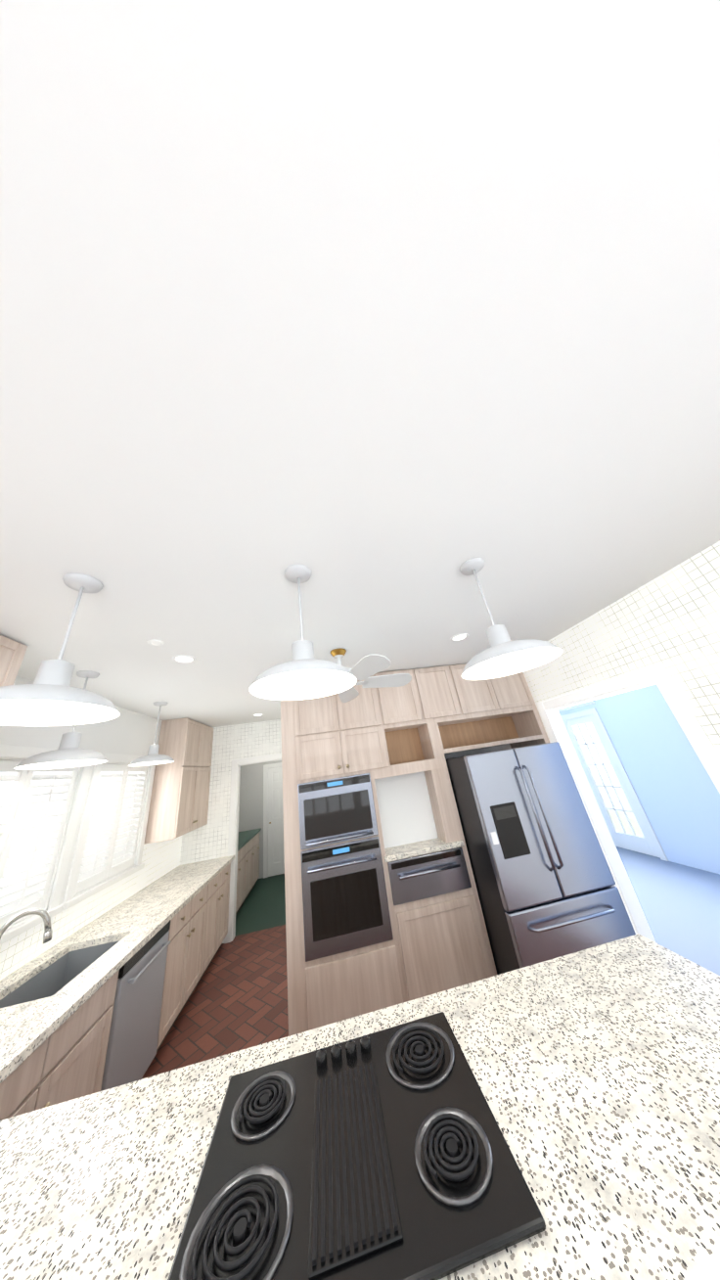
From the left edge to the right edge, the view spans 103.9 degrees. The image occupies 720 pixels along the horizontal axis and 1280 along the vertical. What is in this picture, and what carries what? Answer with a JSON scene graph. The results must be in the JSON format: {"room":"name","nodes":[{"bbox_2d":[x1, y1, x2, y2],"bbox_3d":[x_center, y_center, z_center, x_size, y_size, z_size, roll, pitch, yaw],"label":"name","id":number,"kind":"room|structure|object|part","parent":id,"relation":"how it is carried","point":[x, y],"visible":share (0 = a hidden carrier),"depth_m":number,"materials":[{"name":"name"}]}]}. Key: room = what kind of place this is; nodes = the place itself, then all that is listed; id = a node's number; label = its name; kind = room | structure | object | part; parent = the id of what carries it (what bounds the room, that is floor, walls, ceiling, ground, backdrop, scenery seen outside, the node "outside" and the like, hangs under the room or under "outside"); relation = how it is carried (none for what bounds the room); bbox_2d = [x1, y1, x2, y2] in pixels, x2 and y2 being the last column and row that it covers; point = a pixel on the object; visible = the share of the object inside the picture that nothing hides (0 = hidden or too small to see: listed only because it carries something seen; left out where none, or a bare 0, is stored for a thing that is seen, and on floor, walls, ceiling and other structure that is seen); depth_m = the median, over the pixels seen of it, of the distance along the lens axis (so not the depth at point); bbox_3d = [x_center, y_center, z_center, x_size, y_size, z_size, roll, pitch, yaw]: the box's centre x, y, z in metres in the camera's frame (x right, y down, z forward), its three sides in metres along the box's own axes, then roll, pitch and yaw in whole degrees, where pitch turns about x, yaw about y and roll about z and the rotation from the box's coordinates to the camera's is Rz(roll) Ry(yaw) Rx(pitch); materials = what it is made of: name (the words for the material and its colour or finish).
{"room":"kitchen","nodes":[
{"label":"kitchen","id":0,"kind":"room"},
{"bbox_2d":[0,676,161,932],"bbox_3d":[-2.186,1.101,0.600,0.120,2.710,7.840,-5,-24,-9],"label":"wall","id":1,"kind":"structure","parent":0,"point":[128,732],"depth_m":2.60,"materials":[{"name":"white paint"}]},
{"bbox_2d":[0,635,27,686],"bbox_3d":[-2.011,0.547,1.048,0.447,1.386,0.612,-5,-24,-9],"label":"upper cabinet","id":2,"kind":"object","parent":1,"relation":"attached to","point":[12,654],"visible":0.85,"depth_m":1.51,"materials":[{"name":"brown wood"}]},
{"bbox_2d":[0,744,90,945],"bbox_3d":[-2.341,1.313,1.847,0.170,1.135,1.094,-5,-24,-9],"label":"window","id":3,"kind":"structure","parent":1,"relation":"in","point":[36,805],"depth_m":2.02,"materials":[{"name":"white"}]},
{"bbox_2d":[0,834,182,980],"bbox_3d":[-2.326,2.200,2.451,0.006,0.423,3.310,-5,-24,-9],"label":"tile backsplash","id":4,"kind":"structure","parent":1,"relation":"attached to","point":[160,859],"depth_m":2.40,"materials":[{"name":"white tile"}]},
{"bbox_2d":[61,752,155,910],"bbox_3d":[-2.460,1.771,2.834,0.170,1.135,1.024,-5,-24,-9],"label":"window","id":5,"kind":"structure","parent":1,"relation":"in","point":[108,850],"depth_m":2.75,"materials":[{"name":"white"}]},
{"bbox_2d":[144,717,213,844],"bbox_3d":[-2.400,1.867,3.901,0.360,1.366,0.951,-5,-24,-9],"label":"upper cabinet","id":6,"kind":"object","parent":1,"relation":"attached to","point":[179,800],"visible":1,"depth_m":3.60,"materials":[{"name":"brown wood"}]},
{"bbox_2d":[180,719,281,943],"bbox_3d":[-1.666,2.639,4.229,2.030,2.710,0.120,-5,-24,-9],"label":"wall","id":7,"kind":"structure","parent":0,"point":[210,838],"depth_m":4.37,"materials":[{"name":"tile"}]},
{"bbox_2d":[224,753,281,943],"bbox_3d":[-1.398,2.863,4.146,0.985,2.165,0.140,-5,-24,-9],"label":"door frame","id":8,"kind":"structure","parent":7,"relation":"attached to","point":[233,839],"depth_m":4.11,"materials":[{"name":"white"}]},
{"bbox_2d":[238,760,281,878],"bbox_3d":[-1.914,3.747,6.369,1.790,2.500,0.120,-5,-24,-9],"label":"wall","id":9,"kind":"structure","parent":0,"point":[251,814],"depth_m":6.30,"materials":[{"name":"grey paint"}]},
{"bbox_2d":[263,762,284,878],"bbox_3d":[-1.706,3.859,6.231,0.840,2.130,0.078,-5,-24,-9],"label":"door","id":10,"kind":"structure","parent":9,"relation":"in","point":[273,842],"depth_m":6.15,"materials":[{"name":"white wood"}]},
{"bbox_2d":[0,0,719,727],"bbox_3d":[-0.120,-0.355,1.524,4.710,0.100,7.840,-5,-24,-9],"label":"ceiling","id":11,"kind":"structure","parent":0,"point":[384,321],"depth_m":0.64,"materials":[{"name":"white paint"}]},
{"bbox_2d":[0,572,119,726],"bbox_3d":[-1.181,0.006,1.129,0.428,0.580,0.428,-5,-24,-9],"label":"pendant light","id":12,"kind":"object","parent":11,"relation":"hanging from","point":[49,697],"visible":1,"depth_m":1.07,"materials":[{"name":"white metal"}]},
{"bbox_2d":[14,670,107,770],"bbox_3d":[-1.983,0.533,1.974,0.428,0.630,0.428,-5,-24,-9],"label":"pendant light","id":13,"kind":"object","parent":11,"relation":"hanging from","point":[68,753],"visible":0.96,"depth_m":1.86,"materials":[{"name":"white metal"}]},
{"bbox_2d":[128,701,174,766],"bbox_3d":[-2.096,0.947,2.900,0.368,0.600,0.368,-5,-24,-9],"label":"pendant light","id":14,"kind":"object","parent":11,"relation":"hanging from","point":[153,756],"visible":1,"depth_m":2.80,"materials":[{"name":"white metal"}]},
{"bbox_2d":[146,639,163,645],"bbox_3d":[-1.320,0.018,1.816,0.088,0.008,0.088,-5,-24,-9],"label":"recessed light","id":15,"kind":"object","parent":11,"relation":"in","point":[154,642],"visible":1,"depth_m":1.81,"materials":[{"name":"white plastic"}]},
{"bbox_2d":[171,654,196,663],"bbox_3d":[-1.314,0.145,2.102,0.158,0.008,0.158,-5,-24,-9],"label":"recessed light","id":16,"kind":"object","parent":11,"relation":"in","point":[182,659],"visible":0.98,"depth_m":2.10,"materials":[{"name":"white plastic"}]},
{"bbox_2d":[249,564,356,700],"bbox_3d":[-0.266,-0.068,1.274,0.428,0.580,0.428,-5,-24,-9],"label":"pendant light","id":17,"kind":"object","parent":11,"relation":"hanging from","point":[304,673],"visible":1,"depth_m":1.25,"materials":[{"name":"white metal"}]},
{"bbox_2d":[277,648,411,702],"bbox_3d":[-0.132,0.249,2.348,1.146,0.326,1.160,-5,-24,-9],"label":"ceiling fan","id":18,"kind":"object","parent":11,"relation":"hanging from","point":[365,668],"visible":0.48,"depth_m":2.32,"materials":[{"name":"white"}]},
{"bbox_2d":[451,633,468,641],"bbox_3d":[0.878,-0.022,2.477,0.158,0.008,0.158,-5,-24,-9],"label":"recessed light","id":19,"kind":"object","parent":11,"relation":"in","point":[459,637],"visible":0.96,"depth_m":2.47,"materials":[{"name":"white plastic"}]},
{"bbox_2d":[459,557,562,680],"bbox_3d":[0.650,-0.143,1.419,0.428,0.580,0.428,-5,-24,-9],"label":"pendant light","id":20,"kind":"object","parent":11,"relation":"hanging from","point":[504,655],"visible":0.98,"depth_m":1.36,"materials":[{"name":"white metal"}]},
{"bbox_2d":[141,846,719,1079],"bbox_3d":[1.243,2.603,1.657,6.960,0.100,10.260,-5,-24,-9],"label":"floor","id":21,"kind":"structure","parent":0,"point":[237,1000],"depth_m":2.80,"materials":[{"name":"tile"}]},
{"bbox_2d":[0,862,230,1120],"bbox_3d":[-1.842,2.394,1.892,0.747,1.318,4.254,-5,-24,-9],"label":"base cabinets","id":22,"kind":"object","parent":21,"relation":"on","point":[114,1030],"visible":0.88,"depth_m":1.83,"materials":[{"name":"brown wood"}]},
{"bbox_2d":[0,907,52,1005],"bbox_3d":[-2.071,1.854,1.683,0.252,0.359,0.231,-5,-24,-9],"label":"faucet","id":23,"kind":"object","parent":22,"relation":"on","point":[48,931],"depth_m":1.78,"materials":[{"name":"silver metal"}]},
{"bbox_2d":[0,855,234,1083],"bbox_3d":[-1.692,1.558,0.447,0.727,0.204,7.594,-5,-24,-9],"label":"countertop","id":24,"kind":"structure","parent":22,"relation":"on","point":[24,1027],"depth_m":1.92,"materials":[{"name":"beige stone"}]},
{"bbox_2d":[91,917,171,1120],"bbox_3d":[-1.493,2.548,1.936,0.070,0.758,0.600,-5,-24,-9],"label":"dishwasher","id":25,"kind":"object","parent":22,"relation":"in","point":[133,1036],"depth_m":1.89,"materials":[{"name":"silver metal"}]},
{"bbox_2d":[167,1073,241,1279],"bbox_3d":[-0.818,1.804,0.366,0.988,0.872,0.830,-5,-24,-9],"label":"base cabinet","id":26,"kind":"object","parent":21,"relation":"on","point":[180,1258],"depth_m":0.68,"materials":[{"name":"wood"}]},
{"bbox_2d":[0,933,719,1279],"bbox_3d":[0.021,1.321,0.704,2.717,0.040,0.882,-5,-24,-9],"label":"countertop","id":27,"kind":"structure","parent":26,"relation":"on","point":[595,1073],"depth_m":0.76,"materials":[{"name":"beige stone"}]},
{"bbox_2d":[179,1011,546,1279],"bbox_3d":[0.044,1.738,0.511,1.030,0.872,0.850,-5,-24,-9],"label":"cooktop","id":28,"kind":"object","parent":27,"relation":"in","point":[386,1154],"depth_m":0.67,"materials":[{"name":"black metal"}]},
{"bbox_2d":[235,827,261,914],"bbox_3d":[-2.206,3.947,4.746,0.670,0.910,2.015,-5,-24,-9],"label":"base cabinet","id":29,"kind":"object","parent":21,"relation":"on","point":[248,876],"depth_m":4.87,"materials":[{"name":"brown wood"}]},
{"bbox_2d":[280,663,549,1036],"bbox_3d":[0.681,1.665,2.841,2.755,2.706,0.703,-5,-24,-9],"label":"kitchen cabinets","id":30,"kind":"object","parent":21,"relation":"on","point":[383,907],"visible":0.85,"depth_m":2.42,"materials":[{"name":"brown wood"}]},
{"bbox_2d":[297,772,378,850],"bbox_3d":[-0.198,1.487,2.475,0.667,0.492,0.086,-5,-24,-9],"label":"microwave","id":31,"kind":"object","parent":30,"relation":"in","point":[335,810],"depth_m":2.48,"materials":[{"name":"silver metal"}]},
{"bbox_2d":[300,835,393,961],"bbox_3d":[-0.117,2.025,2.236,0.667,0.668,0.086,-5,-24,-9],"label":"wall oven","id":32,"kind":"object","parent":30,"relation":"in","point":[345,907],"depth_m":2.23,"materials":[{"name":"silver metal"}]},
{"bbox_3d":[0.586,1.967,2.350,0.675,0.280,0.081,-5,-24,-9],"label":"warming drawer","id":33,"kind":"part","parent":30,"relation":"part of","materials":[{"name":"silver metal"}]},
{"bbox_2d":[445,741,636,974],"bbox_3d":[1.430,1.905,2.458,0.910,1.757,0.881,-5,-24,-9],"label":"fridge","id":34,"kind":"object","parent":21,"relation":"on","point":[545,883],"visible":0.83,"depth_m":2.17,"materials":[{"name":"silver metal"}]},
{"bbox_2d":[444,743,511,758],"bbox_3d":[0.709,1.827,3.218,2.900,2.710,0.100,-5,-24,-9],"label":"wall","id":35,"kind":"structure","parent":0,"point":[477,751],"depth_m":3.46,"materials":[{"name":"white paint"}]},
{"bbox_2d":[522,541,719,933],"bbox_3d":[2.421,0.393,0.585,0.120,2.710,6.220,-5,-24,-9],"label":"wall","id":36,"kind":"structure","parent":0,"point":[669,620],"depth_m":1.96,"materials":[{"name":"tile"}]},
{"bbox_2d":[537,664,719,942],"bbox_3d":[2.249,1.410,2.127,0.140,2.160,1.290,-5,-24,-9],"label":"trim","id":37,"kind":"structure","parent":36,"relation":"attached to","point":[701,744],"depth_m":2.39,"materials":[{"name":"white"}]},
{"bbox_2d":[558,684,719,873],"bbox_3d":[4.278,1.668,3.943,0.120,2.600,5.740,-5,-24,-9],"label":"wall","id":38,"kind":"structure","parent":0,"point":[676,791],"depth_m":3.90,"materials":[{"name":"blue"}]},
{"bbox_2d":[558,701,594,711],"bbox_3d":[3.905,1.412,5.548,0.070,0.040,1.700,-5,-24,-9],"label":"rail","id":39,"kind":"object","parent":38,"relation":"attached to","point":[591,703],"visible":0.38,"depth_m":5.04,"materials":[{"name":"white"}]},
{"bbox_2d":[560,707,668,861],"bbox_3d":[4.138,2.451,5.094,0.122,2.150,1.560,-5,-24,-9],"label":"french door","id":40,"kind":"structure","parent":38,"relation":"in","point":[649,843],"depth_m":4.63,"materials":[{"name":"white"}]},
{"label":"outside","id":41,"kind":"structure","parent":0,"visible":0},
{"bbox_2d":[571,722,643,836],"bbox_3d":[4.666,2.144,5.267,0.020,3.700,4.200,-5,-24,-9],"label":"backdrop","id":42,"kind":"structure","parent":41,"point":[620,793],"depth_m":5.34,"materials":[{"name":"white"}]}
]}

